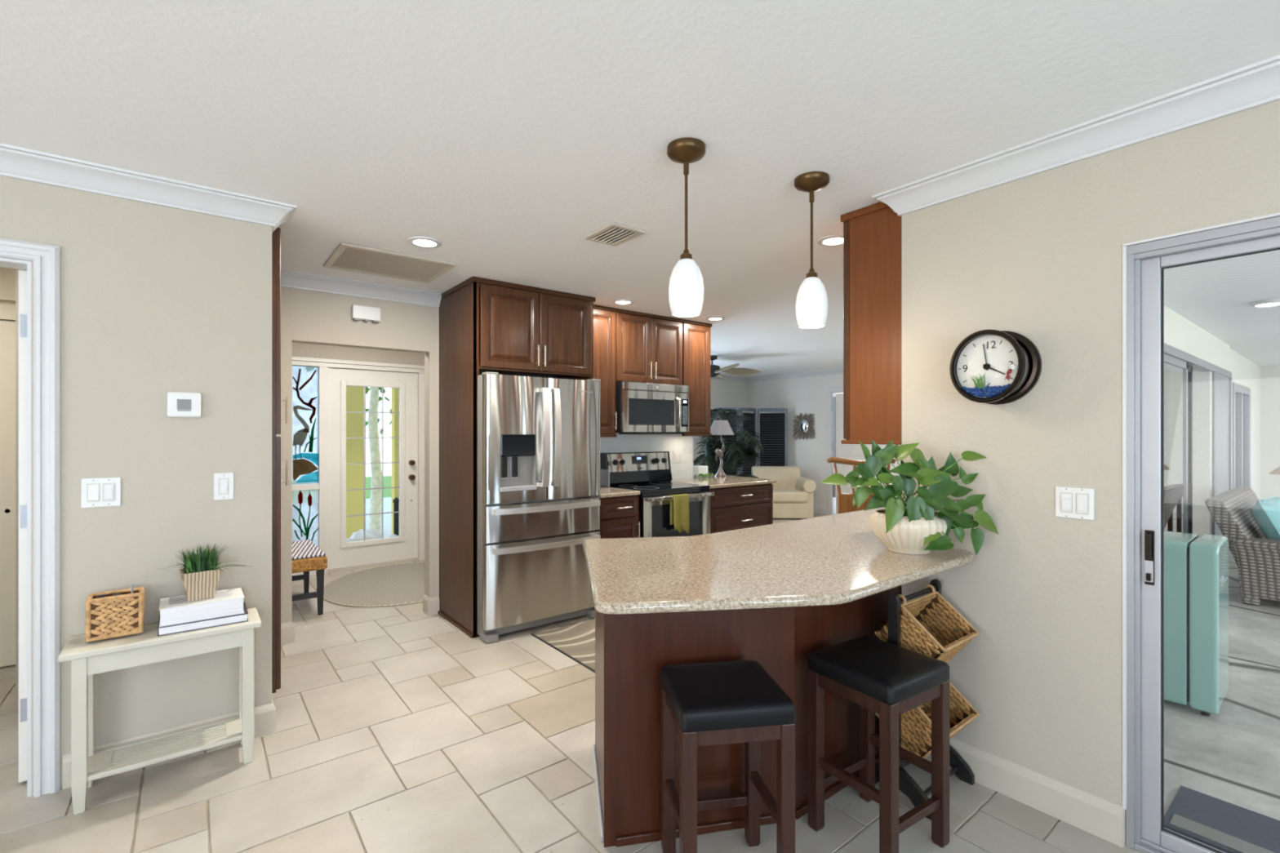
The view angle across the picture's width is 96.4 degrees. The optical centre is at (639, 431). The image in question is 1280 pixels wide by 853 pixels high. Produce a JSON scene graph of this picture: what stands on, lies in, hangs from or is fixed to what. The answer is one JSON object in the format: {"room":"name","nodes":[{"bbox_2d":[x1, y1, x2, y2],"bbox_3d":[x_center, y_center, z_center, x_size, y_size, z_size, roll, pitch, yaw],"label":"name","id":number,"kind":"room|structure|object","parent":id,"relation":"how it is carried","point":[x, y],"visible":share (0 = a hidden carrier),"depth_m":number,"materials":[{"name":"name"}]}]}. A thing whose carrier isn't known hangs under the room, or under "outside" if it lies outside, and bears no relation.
{"room":"kitchen","nodes":[
{"label":"kitchen","id":0,"kind":"room"},
{"bbox_2d":[0,266,15,666],"bbox_3d":[-5.013,0.172,2.486,3.580,2.440,0.100,0,0,-38],"label":"wall","id":1,"kind":"structure","parent":0,"point":[7,275],"depth_m":3.40,"materials":[{"name":"beige paint"}]},
{"bbox_2d":[0,320,15,666],"bbox_3d":[-4.083,0.364,3.127,1.275,2.033,0.030,0,0,-38],"label":"door","id":2,"kind":"structure","parent":1,"relation":"in","point":[7,329],"depth_m":3.38,"materials":[{"name":"white wood"}]},
{"bbox_2d":[0,296,15,320],"bbox_3d":[-4.102,-0.728,3.105,1.378,0.130,0.049,0,0,-38],"label":"trim","id":3,"kind":"structure","parent":1,"relation":"attached to","point":[7,315],"depth_m":3.37,"materials":[{"name":"wood"}]},
{"bbox_2d":[15,268,24,688],"bbox_3d":[-3.909,0.172,3.849,0.100,2.440,1.817,0,0,-38],"label":"wall","id":4,"kind":"structure","parent":0,"point":[16,269],"depth_m":3.11,"materials":[{"name":"paint"}]},
{"bbox_2d":[0,175,271,795],"bbox_3d":[-3.556,0.172,1.290,4.596,2.440,0.110,0,0,-38],"label":"wall","id":5,"kind":"structure","parent":0,"point":[156,300],"depth_m":2.41,"materials":[{"name":"paint"}]},
{"bbox_2d":[18,270,26,782],"bbox_3d":[-2.611,0.371,2.495,0.042,2.018,0.612,0,0,-38],"label":"door","id":6,"kind":"structure","parent":5,"relation":"in","point":[22,273],"depth_m":2.26,"materials":[{"name":"white wood"}]},
{"bbox_2d":[0,237,60,797],"bbox_3d":[-2.671,0.335,1.977,0.957,2.115,0.141,0,0,-38],"label":"trim","id":7,"kind":"structure","parent":5,"relation":"attached to","point":[46,258],"depth_m":2.20,"materials":[{"name":"white wood"}]},
{"bbox_2d":[80,477,120,507],"bbox_3d":[-2.168,0.243,2.302,0.117,0.117,0.012,0,0,-38],"label":"light switch","id":8,"kind":"object","parent":5,"relation":"attached to","point":[99,491],"visible":1,"depth_m":2.30,"materials":[{"name":"white plastic"}]},
{"bbox_2d":[0,142,297,233],"bbox_3d":[-3.454,-1.002,1.313,4.586,0.091,0.201,0,0,-38],"label":"trim","id":9,"kind":"structure","parent":5,"relation":"attached to","point":[15,162],"depth_m":2.34,"materials":[{"name":"white wood"}]},
{"bbox_2d":[62,697,275,789],"bbox_3d":[-2.011,1.327,2.494,0.705,0.130,0.125,0,0,-38],"label":"baseboard","id":10,"kind":"structure","parent":5,"relation":"attached to","point":[264,716],"depth_m":2.48,"materials":[{"name":"beige wood"}]},
{"bbox_2d":[167,391,200,417],"bbox_3d":[-1.957,-0.116,2.456,0.114,0.107,0.030,0,0,-38],"label":"thermostat","id":11,"kind":"object","parent":5,"relation":"attached to","point":[180,404],"visible":1,"depth_m":2.44,"materials":[{"name":"white plastic"}]},
{"bbox_2d":[213,472,233,500],"bbox_3d":[-1.854,0.242,2.548,0.072,0.119,0.012,0,0,-38],"label":"light switch","id":12,"kind":"object","parent":5,"relation":"attached to","point":[223,482],"visible":1,"depth_m":2.54,"materials":[{"name":"white plastic"}]},
{"bbox_2d":[292,497,391,545],"bbox_3d":[-4.832,1.427,8.590,4.200,0.046,6.518,0,0,-38],"label":"floor","id":13,"kind":"structure","parent":0,"point":[304,510],"depth_m":9.25,"materials":[{"name":"concrete"}]},
{"bbox_2d":[306,367,391,532],"bbox_3d":[-3.531,-0.489,7.955,2.490,3.889,2.452,0,0,-6],"label":"tree","id":14,"kind":"object","parent":13,"relation":"on","point":[375,502],"visible":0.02,"depth_m":7.97,"materials":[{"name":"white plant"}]},
{"bbox_2d":[349,528,383,541],"bbox_3d":[-3.234,1.272,6.817,0.390,0.265,0.316,0,0,-38],"label":"rock","id":15,"kind":"object","parent":13,"relation":"on","point":[370,534],"visible":0.44,"depth_m":6.71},
{"bbox_2d":[392,497,399,535],"bbox_3d":[-3.025,1.108,7.096,0.080,0.592,0.076,0,0,-38],"label":"post","id":16,"kind":"object","parent":13,"relation":"on","point":[396,500],"visible":0.81,"depth_m":7.07,"materials":[{"name":"black plastic"}]},
{"bbox_2d":[275,286,439,623],"bbox_3d":[-2.404,0.172,3.803,2.112,2.440,0.115,0,0,-38],"label":"wall","id":17,"kind":"structure","parent":0,"point":[307,317],"depth_m":4.05,"materials":[{"name":"paint"}]},
{"bbox_2d":[280,594,439,644],"bbox_3d":[-2.149,1.327,3.994,1.448,0.130,0.129,0,0,-38],"label":"baseboard","id":18,"kind":"structure","parent":17,"relation":"attached to","point":[430,605],"depth_m":4.34,"materials":[{"name":"beige wood"}]},
{"bbox_2d":[280,269,441,307],"bbox_3d":[-1.992,-1.002,3.996,1.198,0.091,0.090,0,0,-38],"label":"trim","id":19,"kind":"structure","parent":17,"relation":"attached to","point":[291,279],"depth_m":4.00,"materials":[{"name":"white wood"}]},
{"bbox_2d":[351,304,380,323],"bbox_3d":[-1.944,-0.837,4.061,0.184,0.106,0.046,0,0,-38],"label":"door chime","id":20,"kind":"object","parent":17,"relation":"attached to","point":[366,313],"visible":1,"depth_m":4.04,"materials":[{"name":"white plastic"}]},
{"bbox_2d":[292,342,424,365],"bbox_3d":[-3.310,0.172,5.556,3.150,2.440,0.130,0,0,-38],"label":"wall","id":21,"kind":"structure","parent":0,"point":[299,349],"depth_m":5.81,"materials":[{"name":"paint"}]},
{"bbox_2d":[292,368,318,541],"bbox_3d":[-3.256,0.258,5.563,0.230,1.798,0.017,0,0,-38],"label":"window","id":22,"kind":"structure","parent":21,"relation":"in","point":[301,466],"depth_m":5.55,"materials":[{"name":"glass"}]},
{"bbox_2d":[292,356,424,575],"bbox_3d":[-2.863,0.337,5.882,1.285,2.110,0.150,0,0,-38],"label":"trim","id":23,"kind":"structure","parent":21,"relation":"attached to","point":[322,365],"depth_m":5.64,"materials":[{"name":"white wood"}]},
{"bbox_2d":[327,367,418,573],"bbox_3d":[-2.768,0.377,5.956,0.873,2.030,0.170,0,0,-38],"label":"door","id":24,"kind":"structure","parent":21,"relation":"in","point":[342,555],"depth_m":5.90,"materials":[{"name":"white wood"}]},
{"bbox_2d":[346,386,399,537],"bbox_3d":[-3.192,0.121,7.632,1.600,2.658,0.150,0,0,-38],"label":"wall","id":25,"kind":"structure","parent":0,"point":[354,394],"depth_m":7.25,"materials":[{"name":"paint"}]},
{"bbox_2d":[0,0,1279,377],"bbox_3d":[2.308,-1.090,4.511,17.800,0.115,10.950,0,0,-38],"label":"ceiling","id":26,"kind":"structure","parent":0,"point":[504,134],"depth_m":1.88,"materials":[{"name":"paint"}]},
{"bbox_2d":[323,242,457,283],"bbox_3d":[-1.563,-1.041,3.572,0.650,0.012,0.550,0,0,-38],"label":"attic hatch","id":27,"kind":"object","parent":26,"relation":"in","point":[348,257],"visible":1,"depth_m":3.54,"materials":[{"name":"beige paint"}]},
{"bbox_2d":[407,235,442,248],"bbox_3d":[-1.185,-1.042,3.150,0.180,0.012,0.180,0,0,-38],"label":"recessed light","id":28,"kind":"object","parent":26,"relation":"in","point":[418,241],"visible":1,"depth_m":3.14,"materials":[{"name":"white"}]},
{"bbox_2d":[413,240,435,245],"bbox_3d":[-1.185,-1.044,3.150,0.122,0.002,0.122,0,0,-38],"label":"diffuser","id":29,"kind":"object","parent":28,"relation":"attached to","point":[415,242],"depth_m":3.16,"materials":[{"name":"white"}]},
{"bbox_2d":[583,222,645,246],"bbox_3d":[-0.135,-1.039,3.024,0.210,0.020,0.275,0,0,-38],"label":"ceiling vent","id":30,"kind":"object","parent":26,"relation":"in","point":[614,234],"visible":1,"depth_m":3.00,"materials":[{"name":"grey plastic"}]},
{"bbox_2d":[666,137,705,317],"bbox_3d":[0.170,-0.739,2.103,0.142,0.615,0.142,0,0,-38],"label":"pendant lamp","id":31,"kind":"object","parent":26,"relation":"hanging from","point":[686,290],"visible":1,"depth_m":2.06,"materials":[{"name":"white glass"}]},
{"bbox_2d":[711,355,760,378],"bbox_3d":[0.952,-0.902,7.862,1.243,0.289,1.304,0,0,-38],"label":"ceiling fan","id":32,"kind":"object","parent":26,"relation":"hanging from","point":[716,371],"visible":0.61,"depth_m":7.83,"materials":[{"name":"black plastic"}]},
{"bbox_2d":[794,171,829,328],"bbox_3d":[0.711,-0.744,2.369,0.142,0.615,0.142,0,0,-38],"label":"pendant lamp","id":33,"kind":"object","parent":26,"relation":"hanging from","point":[811,301],"visible":1,"depth_m":2.33,"materials":[{"name":"white glass"}]},
{"bbox_2d":[817,234,843,246],"bbox_3d":[1.060,-1.042,3.120,0.180,0.012,0.180,0,0,-38],"label":"recessed light","id":34,"kind":"object","parent":26,"relation":"in","point":[835,240],"visible":0.7,"depth_m":3.12,"materials":[{"name":"white"}]},
{"bbox_2d":[822,237,843,244],"bbox_3d":[1.060,-1.044,3.120,0.122,0.002,0.122,0,0,-38],"label":"diffuser","id":35,"kind":"object","parent":34,"relation":"attached to","point":[829,240],"depth_m":3.13,"materials":[{"name":"white"}]},
{"bbox_2d":[1249,298,1279,306],"bbox_3d":[4.969,-1.015,4.521,0.200,0.034,0.200,0,0,-38],"label":"recessed light","id":36,"kind":"object","parent":26,"relation":"in","point":[1273,302],"visible":1,"depth_m":4.49,"materials":[{"name":"white"}]},
{"bbox_2d":[0,512,1279,852],"bbox_3d":[2.271,1.452,4.461,17.920,0.120,11.374,0,0,-38],"label":"floor","id":37,"kind":"structure","parent":0,"point":[399,730],"depth_m":2.34,"materials":[{"name":"tile"}]},
{"bbox_2d":[57,607,261,814],"bbox_3d":[-1.914,1.096,2.326,0.609,0.592,0.253,0,0,-38],"label":"console table","id":38,"kind":"object","parent":37,"relation":"on","point":[88,659],"visible":0.98,"depth_m":2.24,"materials":[{"name":"paint"}]},
{"bbox_2d":[85,586,144,641],"bbox_3d":[-2.056,0.713,2.245,0.165,0.162,0.115,0,0,-39],"label":"woven basket","id":39,"kind":"object","parent":38,"relation":"on","point":[109,616],"visible":1,"depth_m":2.21,"materials":[{"name":"brown wicker"}]},
{"bbox_2d":[87,715,242,781],"bbox_3d":[-1.913,1.275,2.329,0.535,0.018,0.215,0,0,-38],"label":"slatted shelf","id":40,"kind":"object","parent":38,"relation":"attached to","point":[135,754],"depth_m":2.30,"materials":[{"name":"paint"}]},
{"bbox_2d":[157,602,248,636],"bbox_3d":[-1.833,0.783,2.407,0.294,0.034,0.200,0,0,-38],"label":"book","id":41,"kind":"object","parent":38,"relation":"on","point":[194,625],"visible":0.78,"depth_m":2.33,"materials":[{"name":"white paper"}]},
{"bbox_2d":[159,586,244,626],"bbox_3d":[-1.840,0.731,2.406,0.277,0.069,0.198,0,0,-39],"label":"book","id":42,"kind":"object","parent":41,"relation":"on","point":[176,610],"visible":0.84,"depth_m":2.34,"materials":[{"name":"white paper"}]},
{"bbox_2d":[142,543,247,601],"bbox_3d":[-1.830,0.590,2.371,0.352,0.214,0.280,0,0,-44],"label":"potted grass","id":43,"kind":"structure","parent":42,"relation":"on","point":[200,575],"depth_m":2.38,"materials":[{"name":"plant"}]},
{"bbox_2d":[179,565,221,601],"bbox_3d":[-1.850,0.637,2.406,0.128,0.120,0.128,0,0,-44],"label":"pot","id":44,"kind":"object","parent":42,"relation":"on","point":[201,583],"depth_m":2.37,"materials":[{"name":"beige ceramic"}]},
{"bbox_2d":[168,588,235,604],"bbox_3d":[-1.853,0.697,2.427,0.225,0.001,0.121,0,0,-39],"label":"print","id":45,"kind":"object","parent":42,"relation":"on","point":[176,600],"depth_m":2.41},
{"bbox_2d":[271,227,288,693],"bbox_3d":[-2.183,0.192,2.845,0.678,2.400,0.628,0,0,-38],"label":"pantry cabinet","id":46,"kind":"object","parent":37,"relation":"on","point":[276,235],"visible":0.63,"depth_m":2.78,"materials":[{"name":"brown wood"}]},
{"bbox_2d":[292,539,327,614],"bbox_3d":[-2.944,1.161,4.401,0.840,0.462,0.760,0,0,-38],"label":"bench","id":47,"kind":"object","parent":37,"relation":"on","point":[307,557],"visible":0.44,"depth_m":4.35,"materials":[{"name":"black paint"}]},
{"bbox_2d":[323,562,424,607],"bbox_3d":[-2.188,1.385,5.300,1.330,0.014,1.544,0,0,-10],"label":"door mat","id":48,"kind":"object","parent":37,"relation":"on","point":[402,584],"visible":0.55,"depth_m":5.08,"materials":[{"name":"beige fabric"}]},
{"bbox_2d":[437,276,595,638],"bbox_3d":[-0.939,0.173,4.407,0.993,2.438,0.737,0,0,-38],"label":"tall cabinet","id":49,"kind":"object","parent":37,"relation":"on","point":[486,325],"visible":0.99,"depth_m":4.09,"materials":[{"name":"brown wood"}]},
{"bbox_2d":[477,371,600,644],"bbox_3d":[-0.828,0.499,4.255,0.920,1.786,0.782,0,0,-38],"label":"refrigerator","id":50,"kind":"object","parent":37,"relation":"on","point":[539,437],"visible":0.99,"depth_m":3.94,"materials":[{"name":"grey metal"}]},
{"bbox_2d":[500,434,535,457],"bbox_3d":[-0.839,0.092,3.890,0.254,0.151,0.064,0,0,-38],"label":"control panel","id":51,"kind":"object","parent":50,"relation":"attached to","point":[511,445],"depth_m":3.86,"materials":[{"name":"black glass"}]},
{"bbox_2d":[530,617,595,672],"bbox_3d":[0.577,1.388,4.243,2.475,0.008,1.145,0,0,-38],"label":"kitchen mat","id":52,"kind":"object","parent":37,"relation":"on","point":[576,641],"visible":0.24,"depth_m":3.80,"materials":[{"name":"beige fabric"}]},
{"bbox_2d":[597,494,639,538],"bbox_3d":[-0.335,0.951,4.741,0.386,0.883,0.650,0,0,-38],"label":"base cabinet","id":53,"kind":"object","parent":37,"relation":"on","point":[619,518],"visible":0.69,"depth_m":4.51,"materials":[{"name":"brown wood"}]},
{"bbox_2d":[594,485,639,497],"bbox_3d":[-0.340,0.492,4.750,0.388,0.032,0.628,0,0,-38],"label":"countertop","id":54,"kind":"structure","parent":53,"relation":"on","point":[605,491],"depth_m":4.55,"materials":[{"name":"stone"}]},
{"bbox_2d":[600,451,714,537],"bbox_3d":[0.150,0.775,5.078,0.776,1.175,0.695,0,0,-38],"label":"range","id":55,"kind":"object","parent":37,"relation":"on","point":[649,473],"visible":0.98,"depth_m":5.03,"materials":[{"name":"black metal"}]},
{"bbox_2d":[602,481,710,493],"bbox_3d":[0.132,0.488,5.096,0.770,0.023,0.615,0,0,-38],"label":"cooktop","id":56,"kind":"object","parent":55,"relation":"in","point":[645,487],"depth_m":5.00,"materials":[{"name":"black glass"}]},
{"bbox_2d":[670,493,688,533],"bbox_3d":[0.333,0.691,4.790,0.177,0.333,0.050,0,0,-38],"label":"dish towel","id":57,"kind":"object","parent":55,"relation":"hanging from","point":[679,505],"visible":1,"depth_m":4.77,"materials":[{"name":"fabric"}]},
{"bbox_2d":[660,659,795,852],"bbox_3d":[0.259,1.083,1.776,0.340,0.619,0.332,0,0,-9],"label":"bar stool","id":58,"kind":"object","parent":37,"relation":"on","point":[738,701],"visible":1,"depth_m":1.66,"materials":[{"name":"black leather"}]},
{"bbox_2d":[693,407,767,478],"bbox_3d":[1.306,0.513,8.802,1.312,1.757,1.218,0,0,-38],"label":"potted palm","id":59,"kind":"object","parent":37,"relation":"on","point":[735,452],"visible":0.68,"depth_m":8.62,"materials":[{"name":"plant"}]},
{"bbox_2d":[706,483,773,533],"bbox_3d":[0.760,0.951,5.663,0.903,0.883,0.748,0,0,-38],"label":"base cabinet","id":60,"kind":"object","parent":37,"relation":"on","point":[732,508],"visible":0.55,"depth_m":5.39,"materials":[{"name":"brown wood"}]},
{"bbox_2d":[671,475,776,488],"bbox_3d":[0.771,0.492,5.741,1.018,0.032,0.817,0,0,-38],"label":"countertop","id":61,"kind":"structure","parent":60,"relation":"on","point":[713,482],"depth_m":5.54,"materials":[{"name":"stone"}]},
{"bbox_2d":[693,465,714,477],"bbox_3d":[0.654,0.416,6.022,0.213,0.120,0.172,0,0,-38],"label":"planter","id":62,"kind":"object","parent":61,"relation":"on","point":[699,471],"visible":0.96,"depth_m":5.98,"materials":[{"name":"white ceramic"}]},
{"bbox_2d":[710,418,734,476],"bbox_3d":[0.863,0.169,6.117,0.290,0.615,0.290,0,0,-38],"label":"table lamp","id":63,"kind":"object","parent":61,"relation":"on","point":[720,427],"visible":0.98,"depth_m":6.06,"materials":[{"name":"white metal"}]},
{"bbox_2d":[592,585,902,847],"bbox_3d":[1.056,0.950,2.978,3.162,0.884,0.852,0,0,-38],"label":"base cabinet","id":64,"kind":"object","parent":37,"relation":"on","point":[632,650],"visible":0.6,"depth_m":2.00,"materials":[{"name":"brown wood"}]},
{"bbox_2d":[582,506,974,614],"bbox_3d":[1.073,0.492,2.816,3.375,0.032,1.213,0,0,-38],"label":"countertop","id":65,"kind":"structure","parent":64,"relation":"on","point":[834,559],"depth_m":2.03,"materials":[{"name":"stone"}]},
{"bbox_2d":[820,439,998,555],"bbox_3d":[1.059,0.252,2.293,0.668,0.446,0.303,0,0,8],"label":"potted plant","id":66,"kind":"object","parent":65,"relation":"on","point":[917,528],"visible":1,"depth_m":2.21,"materials":[{"name":"green plant"}]},
{"bbox_2d":[714,407,787,476],"bbox_3d":[1.934,0.480,10.074,1.340,1.805,0.263,0,0,-13],"label":"folding screen","id":67,"kind":"object","parent":37,"relation":"on","point":[773,426],"visible":0.26,"depth_m":10.15,"materials":[{"name":"black wood"}]},
{"bbox_2d":[751,466,816,518],"bbox_3d":[2.306,0.982,9.493,1.020,0.780,0.870,0,0,4],"label":"armchair","id":68,"kind":"object","parent":37,"relation":"on","point":[793,493],"visible":0.64,"depth_m":9.09,"materials":[{"name":"beige fabric"}]},
{"bbox_2d":[772,488,808,502],"bbox_3d":[2.300,1.040,9.408,0.790,0.175,0.700,0,0,4],"label":"seat cushion","id":69,"kind":"object","parent":68,"relation":"on","point":[780,495],"depth_m":9.06,"materials":[{"name":"beige fabric"}]},
{"bbox_2d":[826,456,895,514],"bbox_3d":[2.101,0.818,5.327,0.634,1.150,0.568,0,0,12],"label":"dining chair","id":70,"kind":"object","parent":37,"relation":"on","point":[844,501],"visible":0.26,"depth_m":5.50,"materials":[{"name":"wood"}]},
{"bbox_2d":[807,635,949,852],"bbox_3d":[0.818,1.083,1.974,0.340,0.619,0.332,0,0,-33],"label":"bar stool","id":71,"kind":"object","parent":37,"relation":"on","point":[889,680],"visible":1,"depth_m":1.91,"materials":[{"name":"brown wood"}]},
{"bbox_2d":[858,578,974,820],"bbox_3d":[1.098,1.001,2.270,0.356,0.782,0.287,0,0,-38],"label":"rack","id":72,"kind":"object","parent":37,"relation":"on","point":[908,785],"visible":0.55,"depth_m":2.17,"materials":[{"name":"black paint"}]},
{"bbox_2d":[874,584,979,662],"bbox_3d":[1.122,0.772,2.239,0.297,0.295,0.272,0,0,-38],"label":"hanging basket","id":73,"kind":"object","parent":72,"relation":"hanging from","point":[931,626],"visible":0.75,"depth_m":2.24,"materials":[{"name":"brown wicker"}]},
{"bbox_2d":[875,681,979,758],"bbox_3d":[1.122,1.087,2.239,0.297,0.295,0.272,0,0,-38],"label":"basket","id":74,"kind":"object","parent":72,"relation":"hanging from","point":[915,723],"visible":0.33,"depth_m":2.15,"materials":[{"name":"brown wicker"}]},
{"bbox_2d":[1164,530,1228,715],"bbox_3d":[2.783,0.970,3.092,0.440,0.845,0.534,0,0,-40],"label":"mini refrigerator","id":75,"kind":"object","parent":37,"relation":"on","point":[1196,567],"visible":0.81,"depth_m":2.84,"materials":[{"name":"green metal"}]},
{"bbox_2d":[1164,785,1279,852],"bbox_3d":[2.214,1.388,1.835,0.350,0.014,0.755,0,0,-38],"label":"doormat","id":76,"kind":"object","parent":37,"relation":"on","point":[1224,826],"visible":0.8,"depth_m":2.02,"materials":[{"name":"grey fabric"}]},
{"bbox_2d":[1204,486,1279,605],"bbox_3d":[5.840,0.982,4.950,1.960,0.820,1.140,0,0,-38],"label":"wicker chair","id":77,"kind":"object","parent":37,"relation":"on","point":[1256,557],"visible":0.92,"depth_m":4.64,"materials":[{"name":"grey wicker"}]},
{"bbox_2d":[1252,499,1279,540],"bbox_3d":[5.336,0.785,4.817,0.489,0.376,0.244,0,0,-45],"label":"cushion","id":78,"kind":"object","parent":77,"relation":"on","point":[1267,516],"visible":0.91,"depth_m":4.70,"materials":[{"name":"teal fabric"}]},
{"bbox_2d":[693,378,750,475],"bbox_3d":[-0.315,0.172,9.190,6.050,2.440,0.150,0,0,-38],"label":"wall","id":79,"kind":"structure","parent":0,"point":[724,393],"depth_m":10.61,"materials":[{"name":"grey paint"}]},
{"bbox_2d":[868,508,946,554],"bbox_3d":[1.076,0.399,2.293,0.296,0.153,0.298,0,0,-38],"label":"planter","id":80,"kind":"object","parent":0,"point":[910,533],"depth_m":2.17,"materials":[{"name":"beige ceramic"}]},
{"bbox_2d":[750,368,1212,536],"bbox_3d":[4.061,0.172,8.610,0.120,2.440,6.465,0,0,-38],"label":"wall","id":81,"kind":"structure","parent":0,"point":[807,395],"depth_m":9.76,"materials":[{"name":"grey paint"}]},
{"bbox_2d":[711,367,843,382],"bbox_3d":[2.307,-1.002,7.307,4.250,0.091,6.050,0,0,-38],"label":"trim","id":82,"kind":"structure","parent":81,"relation":"attached to","point":[836,371],"depth_m":10.34,"materials":[{"name":"white wood"}]},
{"bbox_2d":[792,413,815,439],"bbox_3d":[2.858,-0.095,9.995,0.061,0.471,0.475,0,0,-38],"label":"sunburst mirror","id":83,"kind":"object","parent":81,"relation":"attached to","point":[803,426],"visible":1,"depth_m":9.98,"materials":[{"name":"silver glass"}]},
{"bbox_2d":[831,393,877,514],"bbox_3d":[3.476,0.372,9.286,0.097,2.020,0.780,0,0,-38],"label":"door","id":84,"kind":"structure","parent":81,"relation":"in","point":[852,451],"depth_m":9.47,"materials":[{"name":"white wood"}]},
{"bbox_2d":[826,386,883,515],"bbox_3d":[3.508,0.322,9.291,0.130,2.140,0.990,0,0,-38],"label":"trim","id":85,"kind":"structure","parent":81,"relation":"attached to","point":[831,392],"depth_m":9.60,"materials":[{"name":"white wood"}]},
{"bbox_2d":[902,100,1279,846],"bbox_3d":[2.631,0.172,0.776,0.162,2.440,4.574,0,0,-38],"label":"wall","id":86,"kind":"structure","parent":0,"point":[1037,257],"depth_m":2.09,"materials":[{"name":"paint"}]},
{"bbox_2d":[840,201,902,444],"bbox_3d":[1.505,-0.494,2.992,1.138,1.104,0.299,0,0,-38],"label":"upper cabinet","id":87,"kind":"object","parent":86,"relation":"attached to","point":[872,233],"visible":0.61,"depth_m":2.64,"materials":[{"name":"brown wood"}]},
{"bbox_2d":[949,329,1041,404],"bbox_3d":[1.338,-0.248,2.176,0.143,0.284,0.284,0,0,-38],"label":"wall clock","id":88,"kind":"object","parent":86,"relation":"attached to","point":[988,366],"visible":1,"depth_m":2.16,"materials":[{"name":"brown metal"}]},
{"bbox_2d":[970,373,985,388],"bbox_3d":[1.293,-0.193,2.187,0.006,0.061,0.054,0,0,-38],"label":"plant","id":89,"kind":"object","parent":88,"relation":"on","point":[977,380],"depth_m":2.19,"materials":[{"name":"green paint"}]},
{"bbox_2d":[924,737,1124,847],"bbox_3d":[1.386,1.327,2.220,0.014,0.130,0.765,0,0,-38],"label":"baseboard","id":90,"kind":"structure","parent":86,"relation":"attached to","point":[1104,819],"depth_m":2.09,"materials":[{"name":"beige wood"}]},
{"bbox_2d":[1055,486,1094,519],"bbox_3d":[1.539,0.252,2.027,0.012,0.110,0.113,0,0,-38],"label":"light switch","id":91,"kind":"object","parent":86,"relation":"attached to","point":[1077,503],"visible":1,"depth_m":2.02,"materials":[{"name":"white plastic"}]},
{"bbox_2d":[871,54,1279,216],"bbox_3d":[2.509,-1.002,0.802,0.182,0.091,4.564,0,0,-38],"label":"trim","id":92,"kind":"structure","parent":86,"relation":"attached to","point":[1257,84],"depth_m":1.93,"materials":[{"name":"white wood"}]},
{"bbox_2d":[1122,212,1279,809],"bbox_3d":[2.233,0.318,1.156,0.010,1.899,1.962,0,0,-38],"label":"trim","id":93,"kind":"structure","parent":86,"relation":"attached to","point":[1124,246],"depth_m":1.92,"materials":[{"name":"white wood"}]},
{"bbox_2d":[1125,216,1279,852],"bbox_3d":[2.286,0.385,1.193,0.130,2.015,1.956,0,0,-38],"label":"door","id":94,"kind":"structure","parent":86,"relation":"in","point":[1146,262],"depth_m":1.91,"materials":[{"name":"grey metal"}]},
{"bbox_2d":[1164,305,1260,500],"bbox_3d":[5.634,0.172,5.884,10.870,2.440,0.244,0,0,-38],"label":"wall","id":95,"kind":"structure","parent":0,"point":[1180,333],"depth_m":6.62,"materials":[{"name":"paint"}]},
{"bbox_2d":[1164,342,1232,550],"bbox_3d":[5.449,0.342,5.610,3.940,2.100,0.100,0,0,-38],"label":"door","id":96,"kind":"structure","parent":95,"relation":"in","point":[1179,365],"depth_m":5.23,"materials":[{"name":"grey metal"}]},
{"bbox_2d":[1232,382,1250,488],"bbox_3d":[7.876,0.392,7.539,1.600,2.000,0.100,0,0,-38],"label":"door","id":97,"kind":"structure","parent":95,"relation":"in","point":[1241,393],"depth_m":7.46,"materials":[{"name":"grey metal"}]},
{"bbox_2d":[1260,365,1279,501],"bbox_3d":[11.184,0.172,7.414,0.150,2.440,4.260,0,0,-38],"label":"wall","id":98,"kind":"structure","parent":0,"point":[1269,375],"depth_m":8.96,"materials":[{"name":"paint"}]},
{"bbox_3d":[-0.537,0.172,5.173,2.518,2.440,0.263,0,0,-38],"label":"wall","id":99,"kind":"structure","parent":0,"visible":0},
{"bbox_2d":[593,304,617,437],"bbox_3d":[-0.433,-0.501,4.851,0.368,1.090,0.356,0,0,-38],"label":"upper cabinet","id":100,"kind":"object","parent":99,"relation":"attached to","point":[604,317],"visible":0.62,"depth_m":4.79,"materials":[{"name":"brown wood"}]},
{"bbox_2d":[600,432,693,479],"bbox_3d":[-0.076,0.235,5.362,1.562,0.485,0.008,0,0,-38],"label":"tile backsplash","id":101,"kind":"structure","parent":99,"relation":"attached to","point":[622,442],"depth_m":5.58,"materials":[{"name":"white tile"}]},
{"bbox_2d":[615,308,684,385],"bbox_3d":[0.014,-0.738,5.202,0.764,0.616,0.356,0,0,-38],"label":"upper cabinet","id":102,"kind":"object","parent":99,"relation":"attached to","point":[649,347],"visible":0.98,"depth_m":5.06,"materials":[{"name":"brown wood"}]},
{"bbox_2d":[615,381,688,434],"bbox_3d":[0.047,-0.203,5.161,0.755,0.446,0.456,0,0,-38],"label":"microwave","id":103,"kind":"object","parent":102,"relation":"attached to","point":[641,408],"visible":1,"depth_m":4.99,"materials":[{"name":"silver metal"}]},
{"bbox_2d":[681,320,711,435],"bbox_3d":[0.460,-0.503,5.552,0.366,1.086,0.356,0,0,-38],"label":"upper cabinet","id":104,"kind":"object","parent":99,"relation":"attached to","point":[696,335],"visible":0.65,"depth_m":5.45,"materials":[{"name":"brown wood"}]},
{"label":"outside","id":105,"kind":"structure","parent":0,"visible":0},
{"bbox_2d":[292,475,391,503],"bbox_3d":[3.486,1.572,5.277,40.000,0.240,36.000,0,0,-38],"label":"ground","id":106,"kind":"structure","parent":105,"point":[386,479],"depth_m":14.07,"materials":[{"name":"green plant"}]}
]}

